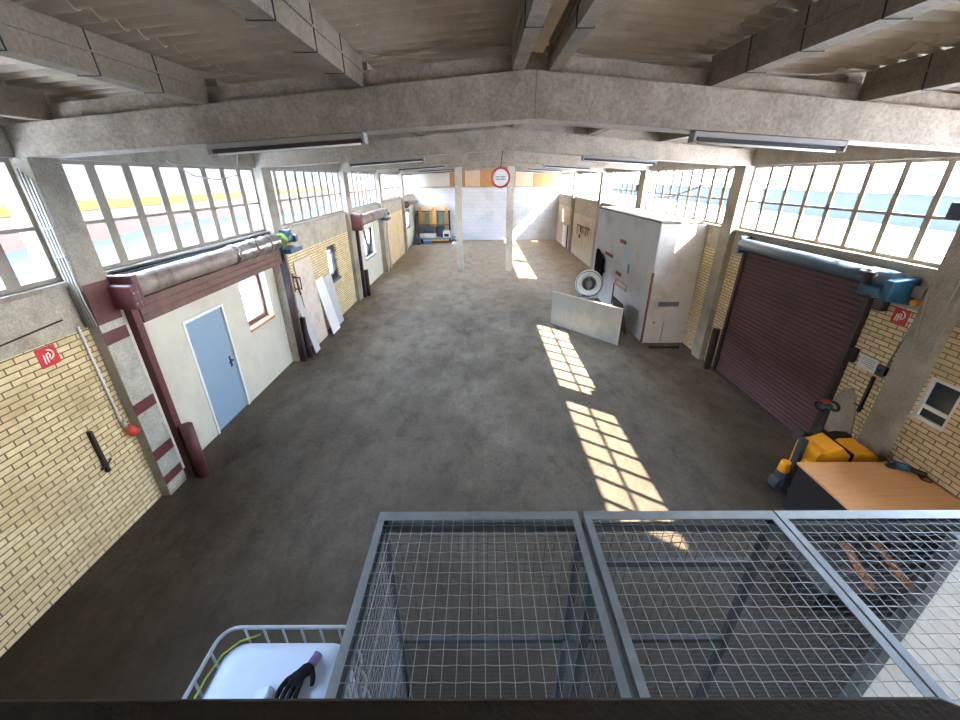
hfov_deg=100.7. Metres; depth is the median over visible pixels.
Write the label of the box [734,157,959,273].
window
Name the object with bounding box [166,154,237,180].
hanging cable
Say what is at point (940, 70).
purlin
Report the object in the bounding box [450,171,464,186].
trim
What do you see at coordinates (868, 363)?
notice board
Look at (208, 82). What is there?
purlin
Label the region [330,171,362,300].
column
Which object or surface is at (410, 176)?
window
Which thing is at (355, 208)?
window
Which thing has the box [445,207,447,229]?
plank
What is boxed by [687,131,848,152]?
light fixture
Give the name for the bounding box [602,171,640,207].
window
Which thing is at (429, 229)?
box
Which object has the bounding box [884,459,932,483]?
grinder
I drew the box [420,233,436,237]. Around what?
cardboard box
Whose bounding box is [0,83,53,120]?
purlin
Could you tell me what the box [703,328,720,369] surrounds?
tube
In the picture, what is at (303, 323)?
tube
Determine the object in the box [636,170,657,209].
column
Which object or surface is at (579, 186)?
window
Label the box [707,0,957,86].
purlin
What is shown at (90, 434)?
wall hook
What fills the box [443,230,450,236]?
machine
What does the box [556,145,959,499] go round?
wall
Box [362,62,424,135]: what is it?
purlin
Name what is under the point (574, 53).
wire
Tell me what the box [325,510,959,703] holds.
cage
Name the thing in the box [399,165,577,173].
beam
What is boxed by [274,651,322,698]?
glove
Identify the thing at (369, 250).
window
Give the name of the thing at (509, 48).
wire
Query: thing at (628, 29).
ceiling
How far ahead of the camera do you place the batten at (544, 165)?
13.13 m
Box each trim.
[413,186,559,187]
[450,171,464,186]
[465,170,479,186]
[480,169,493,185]
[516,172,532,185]
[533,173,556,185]
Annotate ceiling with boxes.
[0,0,521,99]
[543,0,959,131]
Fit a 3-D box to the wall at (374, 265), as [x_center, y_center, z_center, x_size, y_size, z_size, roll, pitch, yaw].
[-4.845,-4.547,16.916,0.210,2.600,4.550,0,25,0]
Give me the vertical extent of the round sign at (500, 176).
0.720 m
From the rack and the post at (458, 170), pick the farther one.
the rack
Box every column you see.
[0,157,185,494]
[241,167,306,360]
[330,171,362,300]
[369,173,389,271]
[395,174,407,251]
[567,173,581,251]
[590,172,612,269]
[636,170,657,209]
[691,165,766,359]
[856,223,959,461]
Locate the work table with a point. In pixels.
(814, 485)
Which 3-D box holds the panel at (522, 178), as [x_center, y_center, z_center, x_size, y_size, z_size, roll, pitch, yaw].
[3.082,-12.722,27.612,1.180,1.210,0.040,0,25,0]
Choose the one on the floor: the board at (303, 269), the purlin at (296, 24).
the board at (303, 269)
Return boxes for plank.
[418,207,421,228]
[430,210,431,226]
[432,207,436,232]
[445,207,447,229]
[840,542,876,590]
[871,543,912,589]
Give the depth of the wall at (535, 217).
28.44 m
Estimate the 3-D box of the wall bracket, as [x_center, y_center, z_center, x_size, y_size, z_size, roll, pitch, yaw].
[-4.520,-1.841,9.791,0.275,0.542,0.180,0,25,0]
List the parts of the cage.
rail, rail, post, roof panel, rail, rail, post, rail, post, rail, rail, rail, rail, post, roof panel, roof panel, rail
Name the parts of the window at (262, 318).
sill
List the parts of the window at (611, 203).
sill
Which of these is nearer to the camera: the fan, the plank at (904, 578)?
the plank at (904, 578)
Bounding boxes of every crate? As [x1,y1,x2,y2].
[423,240,431,243]
[774,543,920,610]
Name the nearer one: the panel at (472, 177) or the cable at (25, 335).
the cable at (25, 335)
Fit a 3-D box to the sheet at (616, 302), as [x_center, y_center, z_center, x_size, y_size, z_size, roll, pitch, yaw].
[4.162,-1.365,11.918,0.247,0.925,1.000,0,25,0]
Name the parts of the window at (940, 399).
glass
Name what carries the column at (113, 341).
on the floor
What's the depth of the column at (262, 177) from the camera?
8.67 m
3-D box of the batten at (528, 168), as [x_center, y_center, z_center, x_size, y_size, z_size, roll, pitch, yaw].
[2.874,-8.482,17.719,1.546,0.192,0.124,0,25,0]
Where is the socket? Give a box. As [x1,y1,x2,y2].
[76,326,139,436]
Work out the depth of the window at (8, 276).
4.08 m
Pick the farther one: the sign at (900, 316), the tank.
the sign at (900, 316)
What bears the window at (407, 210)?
in the wall at (410, 231)
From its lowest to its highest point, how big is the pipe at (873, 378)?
0.580 m
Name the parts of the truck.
plate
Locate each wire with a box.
[363,48,511,58]
[574,53,716,61]
[766,70,871,74]
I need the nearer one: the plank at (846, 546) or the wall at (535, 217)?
the plank at (846, 546)
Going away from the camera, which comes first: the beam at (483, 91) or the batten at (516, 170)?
the beam at (483, 91)
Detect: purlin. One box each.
[0,0,209,104]
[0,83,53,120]
[48,95,84,103]
[204,79,228,86]
[219,0,363,87]
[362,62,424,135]
[511,0,552,70]
[512,46,548,127]
[548,0,613,70]
[587,62,710,134]
[659,76,863,141]
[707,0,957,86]
[733,146,751,148]
[857,46,959,101]
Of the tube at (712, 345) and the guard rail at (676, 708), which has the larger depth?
the tube at (712, 345)
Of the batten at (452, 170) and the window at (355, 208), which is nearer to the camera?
the window at (355, 208)
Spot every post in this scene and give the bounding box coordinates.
[454,167,463,270]
[505,166,514,270]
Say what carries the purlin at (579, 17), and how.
on the beam at (483, 91)
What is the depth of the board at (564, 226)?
26.23 m
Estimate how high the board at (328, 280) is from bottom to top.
1.549 m
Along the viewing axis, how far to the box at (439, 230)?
28.63 m
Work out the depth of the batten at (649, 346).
10.70 m
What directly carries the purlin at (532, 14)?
on the beam at (483, 91)
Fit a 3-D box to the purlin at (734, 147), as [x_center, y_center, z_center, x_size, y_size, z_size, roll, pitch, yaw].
[5.244,-3.505,6.059,0.150,0.250,4.470,0,25,0]
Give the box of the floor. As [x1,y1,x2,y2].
[0,240,933,698]
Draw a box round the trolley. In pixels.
[417,229,455,242]
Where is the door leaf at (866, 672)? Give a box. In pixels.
[838,532,959,705]
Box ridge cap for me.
[532,0,568,52]
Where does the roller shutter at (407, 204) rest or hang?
attached to the wall at (60, 512)
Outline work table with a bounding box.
[782,462,959,552]
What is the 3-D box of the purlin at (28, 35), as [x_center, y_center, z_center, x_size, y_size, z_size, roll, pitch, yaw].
[-2.684,-1.735,1.958,0.174,0.257,4.050,0,25,0]
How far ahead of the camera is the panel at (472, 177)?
27.63 m
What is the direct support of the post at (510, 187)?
on the floor
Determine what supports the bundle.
attached to the column at (113, 341)
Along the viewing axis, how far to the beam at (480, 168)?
27.09 m
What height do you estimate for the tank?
1.163 m
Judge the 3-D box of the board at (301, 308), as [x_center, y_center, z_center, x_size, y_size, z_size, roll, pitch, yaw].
[-4.477,-0.945,10.318,0.314,1.548,0.310,0,25,0]
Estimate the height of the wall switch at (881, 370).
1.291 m
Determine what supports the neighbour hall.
on the ground
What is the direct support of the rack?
on the floor
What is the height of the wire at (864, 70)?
0.060 m
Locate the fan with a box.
[575,270,602,300]
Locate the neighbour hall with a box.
[612,162,959,232]
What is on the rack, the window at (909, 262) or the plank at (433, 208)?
the plank at (433, 208)
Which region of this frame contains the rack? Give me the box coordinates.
[416,205,450,240]
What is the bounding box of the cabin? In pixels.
[592,206,707,342]
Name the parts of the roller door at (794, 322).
guide rail, plate, guide rail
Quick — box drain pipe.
[386,221,392,269]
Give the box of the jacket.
[594,249,603,276]
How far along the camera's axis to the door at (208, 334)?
7.20 m
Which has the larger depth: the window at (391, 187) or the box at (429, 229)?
the box at (429, 229)
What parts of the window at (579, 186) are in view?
sill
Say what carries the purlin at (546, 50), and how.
on the beam at (483, 91)
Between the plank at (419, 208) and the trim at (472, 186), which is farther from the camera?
the plank at (419, 208)
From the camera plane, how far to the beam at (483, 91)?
3.81 m
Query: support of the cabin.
on the floor
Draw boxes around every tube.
[179,422,209,477]
[299,317,312,357]
[364,269,370,295]
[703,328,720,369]
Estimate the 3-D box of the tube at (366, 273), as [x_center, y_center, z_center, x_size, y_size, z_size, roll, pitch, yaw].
[-4.376,-3.006,15.472,0.157,1.000,0.157,0,25,0]
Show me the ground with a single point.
(896, 240)
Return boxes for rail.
[0,697,959,719]
[576,223,589,237]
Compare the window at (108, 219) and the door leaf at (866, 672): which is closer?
the door leaf at (866, 672)
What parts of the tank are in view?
plastic tank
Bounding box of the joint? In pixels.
[534,69,536,118]
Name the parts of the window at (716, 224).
sill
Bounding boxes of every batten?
[206,132,367,155]
[348,156,424,166]
[397,164,445,170]
[419,168,453,172]
[433,170,454,173]
[516,170,542,172]
[527,167,561,171]
[543,164,590,169]
[581,155,656,164]
[648,345,678,347]
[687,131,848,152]
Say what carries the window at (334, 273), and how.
in the wall at (60, 512)
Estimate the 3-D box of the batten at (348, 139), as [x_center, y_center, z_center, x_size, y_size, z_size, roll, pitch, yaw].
[-1.931,-2.169,3.999,1.586,0.195,0.124,0,25,0]
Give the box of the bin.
[414,236,420,244]
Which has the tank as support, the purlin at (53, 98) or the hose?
the hose
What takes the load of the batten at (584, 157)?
attached to the beam at (530, 138)
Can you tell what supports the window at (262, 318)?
in the wall at (263, 354)
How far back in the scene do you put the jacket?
14.42 m
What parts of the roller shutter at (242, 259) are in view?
bracket plate, guide rail, guide rail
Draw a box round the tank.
[182,625,370,698]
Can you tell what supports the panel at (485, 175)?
attached to the wall at (535, 217)
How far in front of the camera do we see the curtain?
7.27 m
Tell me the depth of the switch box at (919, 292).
5.04 m
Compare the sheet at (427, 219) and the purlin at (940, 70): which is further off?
the sheet at (427, 219)
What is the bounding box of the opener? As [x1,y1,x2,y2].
[944,202,959,220]
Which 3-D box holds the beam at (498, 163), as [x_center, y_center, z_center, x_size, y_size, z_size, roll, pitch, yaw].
[0.486,-8.800,17.703,10.860,0.882,0.420,0,25,0]
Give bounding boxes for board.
[293,256,327,343]
[296,293,320,352]
[315,276,339,333]
[323,273,343,323]
[561,225,566,246]
[857,353,879,373]
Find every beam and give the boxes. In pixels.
[0,52,959,158]
[252,123,755,167]
[339,151,651,171]
[375,161,605,172]
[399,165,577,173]
[412,168,561,174]
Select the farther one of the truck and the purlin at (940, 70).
the truck
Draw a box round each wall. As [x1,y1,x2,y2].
[0,99,413,656]
[120,267,292,468]
[355,220,382,290]
[405,205,414,247]
[408,173,564,239]
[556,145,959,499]
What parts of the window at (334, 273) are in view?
sill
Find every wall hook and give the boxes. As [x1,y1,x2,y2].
[86,431,111,471]
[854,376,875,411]
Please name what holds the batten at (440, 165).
attached to the beam at (508, 156)
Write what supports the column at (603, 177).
on the floor
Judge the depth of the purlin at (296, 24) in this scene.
2.57 m
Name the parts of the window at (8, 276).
sill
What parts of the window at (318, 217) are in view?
sill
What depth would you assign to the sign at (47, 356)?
4.27 m
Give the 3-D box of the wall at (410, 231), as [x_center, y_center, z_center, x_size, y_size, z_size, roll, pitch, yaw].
[-4.851,-8.996,26.741,0.210,2.500,4.680,0,25,0]
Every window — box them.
[0,157,68,303]
[60,160,269,274]
[248,274,274,332]
[270,169,344,228]
[326,244,341,282]
[347,172,378,210]
[363,228,376,260]
[380,173,400,202]
[403,174,413,197]
[406,209,409,228]
[559,174,573,196]
[574,173,600,201]
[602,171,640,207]
[646,167,734,227]
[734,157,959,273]
[912,376,959,431]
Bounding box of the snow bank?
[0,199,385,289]
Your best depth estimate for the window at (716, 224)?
10.56 m
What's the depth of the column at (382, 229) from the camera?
18.58 m
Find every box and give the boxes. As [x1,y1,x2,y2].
[420,227,425,232]
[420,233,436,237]
[427,227,433,232]
[435,227,443,236]
[909,286,928,305]
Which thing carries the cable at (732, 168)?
hanging from the column at (641, 203)
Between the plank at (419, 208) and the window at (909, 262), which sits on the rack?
the plank at (419, 208)
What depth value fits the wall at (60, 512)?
4.45 m
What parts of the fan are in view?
foot plate, plate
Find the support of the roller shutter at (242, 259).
attached to the wall at (60, 512)
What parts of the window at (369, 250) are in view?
sill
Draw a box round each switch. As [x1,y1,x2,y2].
[847,347,859,361]
[874,326,910,376]
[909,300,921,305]
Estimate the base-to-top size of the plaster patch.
1.300 m
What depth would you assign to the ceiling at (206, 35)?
3.17 m
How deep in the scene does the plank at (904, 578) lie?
4.33 m
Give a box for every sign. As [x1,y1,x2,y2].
[33,344,61,368]
[491,150,509,187]
[890,307,911,326]
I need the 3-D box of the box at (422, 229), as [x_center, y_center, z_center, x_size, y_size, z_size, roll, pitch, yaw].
[-4.104,-9.154,28.732,0.400,0.878,0.110,0,25,0]
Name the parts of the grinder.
handle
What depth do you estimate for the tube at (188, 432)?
5.95 m
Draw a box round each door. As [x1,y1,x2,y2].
[181,303,250,433]
[712,236,922,434]
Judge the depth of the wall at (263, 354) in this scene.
6.93 m
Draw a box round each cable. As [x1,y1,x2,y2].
[0,319,62,346]
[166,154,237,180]
[645,168,733,197]
[914,281,959,345]
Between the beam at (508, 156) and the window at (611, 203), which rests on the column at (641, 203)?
the beam at (508, 156)
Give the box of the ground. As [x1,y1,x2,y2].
[240,190,954,319]
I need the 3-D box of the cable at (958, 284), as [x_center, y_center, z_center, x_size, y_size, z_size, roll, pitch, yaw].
[5.489,-0.984,4.646,0.016,1.724,0.274,0,25,0]
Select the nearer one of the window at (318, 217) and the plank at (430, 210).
the window at (318, 217)
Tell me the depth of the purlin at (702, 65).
7.06 m
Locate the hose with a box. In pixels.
[194,634,260,698]
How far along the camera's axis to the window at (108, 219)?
5.90 m
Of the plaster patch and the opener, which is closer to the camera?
the opener
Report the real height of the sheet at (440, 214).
1.878 m
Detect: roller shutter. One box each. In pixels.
[106,229,306,476]
[350,208,390,296]
[405,200,417,207]
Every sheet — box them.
[425,213,429,232]
[438,212,444,229]
[612,295,625,334]
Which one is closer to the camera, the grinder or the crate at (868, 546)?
the crate at (868, 546)
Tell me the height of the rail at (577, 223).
0.697 m
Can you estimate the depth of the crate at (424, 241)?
27.74 m
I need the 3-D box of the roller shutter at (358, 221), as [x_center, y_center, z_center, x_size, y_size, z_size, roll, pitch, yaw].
[-4.401,-4.776,16.861,0.480,3.060,5.200,0,25,0]
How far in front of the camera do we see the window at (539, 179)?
27.67 m
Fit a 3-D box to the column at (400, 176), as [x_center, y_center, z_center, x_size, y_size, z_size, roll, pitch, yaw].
[-4.743,-8.805,24.024,0.430,4.416,0.420,0,25,0]
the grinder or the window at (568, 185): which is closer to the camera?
the grinder
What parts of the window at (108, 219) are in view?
sill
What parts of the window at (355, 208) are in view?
sill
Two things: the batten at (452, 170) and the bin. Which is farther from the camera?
the bin
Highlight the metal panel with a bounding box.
[551,291,622,344]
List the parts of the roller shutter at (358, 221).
guide rail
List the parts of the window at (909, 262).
sill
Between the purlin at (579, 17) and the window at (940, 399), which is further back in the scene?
the window at (940, 399)
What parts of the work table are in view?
panel, panel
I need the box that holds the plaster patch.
[824,388,856,434]
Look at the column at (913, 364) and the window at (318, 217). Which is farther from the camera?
the window at (318, 217)
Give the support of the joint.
attached to the beam at (483, 91)
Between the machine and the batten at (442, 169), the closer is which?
the batten at (442, 169)
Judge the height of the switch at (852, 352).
0.220 m
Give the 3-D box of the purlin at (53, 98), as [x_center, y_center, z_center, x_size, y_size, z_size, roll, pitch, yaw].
[-4.256,-3.472,6.068,0.150,0.250,4.470,0,25,0]
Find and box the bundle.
[15,168,97,326]
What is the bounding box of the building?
[0,164,408,252]
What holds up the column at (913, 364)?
on the floor
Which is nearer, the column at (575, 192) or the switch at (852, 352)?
the switch at (852, 352)
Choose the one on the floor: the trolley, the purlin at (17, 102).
the trolley
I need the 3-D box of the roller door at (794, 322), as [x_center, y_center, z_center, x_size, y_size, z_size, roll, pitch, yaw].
[5.426,-0.431,7.276,0.400,3.080,3.580,0,25,0]
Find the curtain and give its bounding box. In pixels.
[716,252,869,432]
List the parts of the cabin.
panel, panel, panel, panel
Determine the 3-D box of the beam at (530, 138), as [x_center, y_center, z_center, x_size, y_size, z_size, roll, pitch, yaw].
[0.492,-4.449,8.213,10.860,0.882,0.400,0,25,0]
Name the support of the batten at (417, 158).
attached to the beam at (530, 138)
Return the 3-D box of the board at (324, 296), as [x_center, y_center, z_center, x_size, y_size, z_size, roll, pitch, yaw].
[-4.478,-1.607,11.702,0.314,1.598,0.620,0,25,0]
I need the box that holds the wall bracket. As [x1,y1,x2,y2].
[291,273,301,294]
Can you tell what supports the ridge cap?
on the ceiling at (206, 35)
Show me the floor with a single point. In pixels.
(442, 388)
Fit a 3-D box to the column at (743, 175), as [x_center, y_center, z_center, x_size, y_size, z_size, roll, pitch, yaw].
[5.727,-2.094,9.296,0.450,4.417,0.400,0,25,0]
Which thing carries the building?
on the ground
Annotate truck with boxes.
[767,400,906,545]

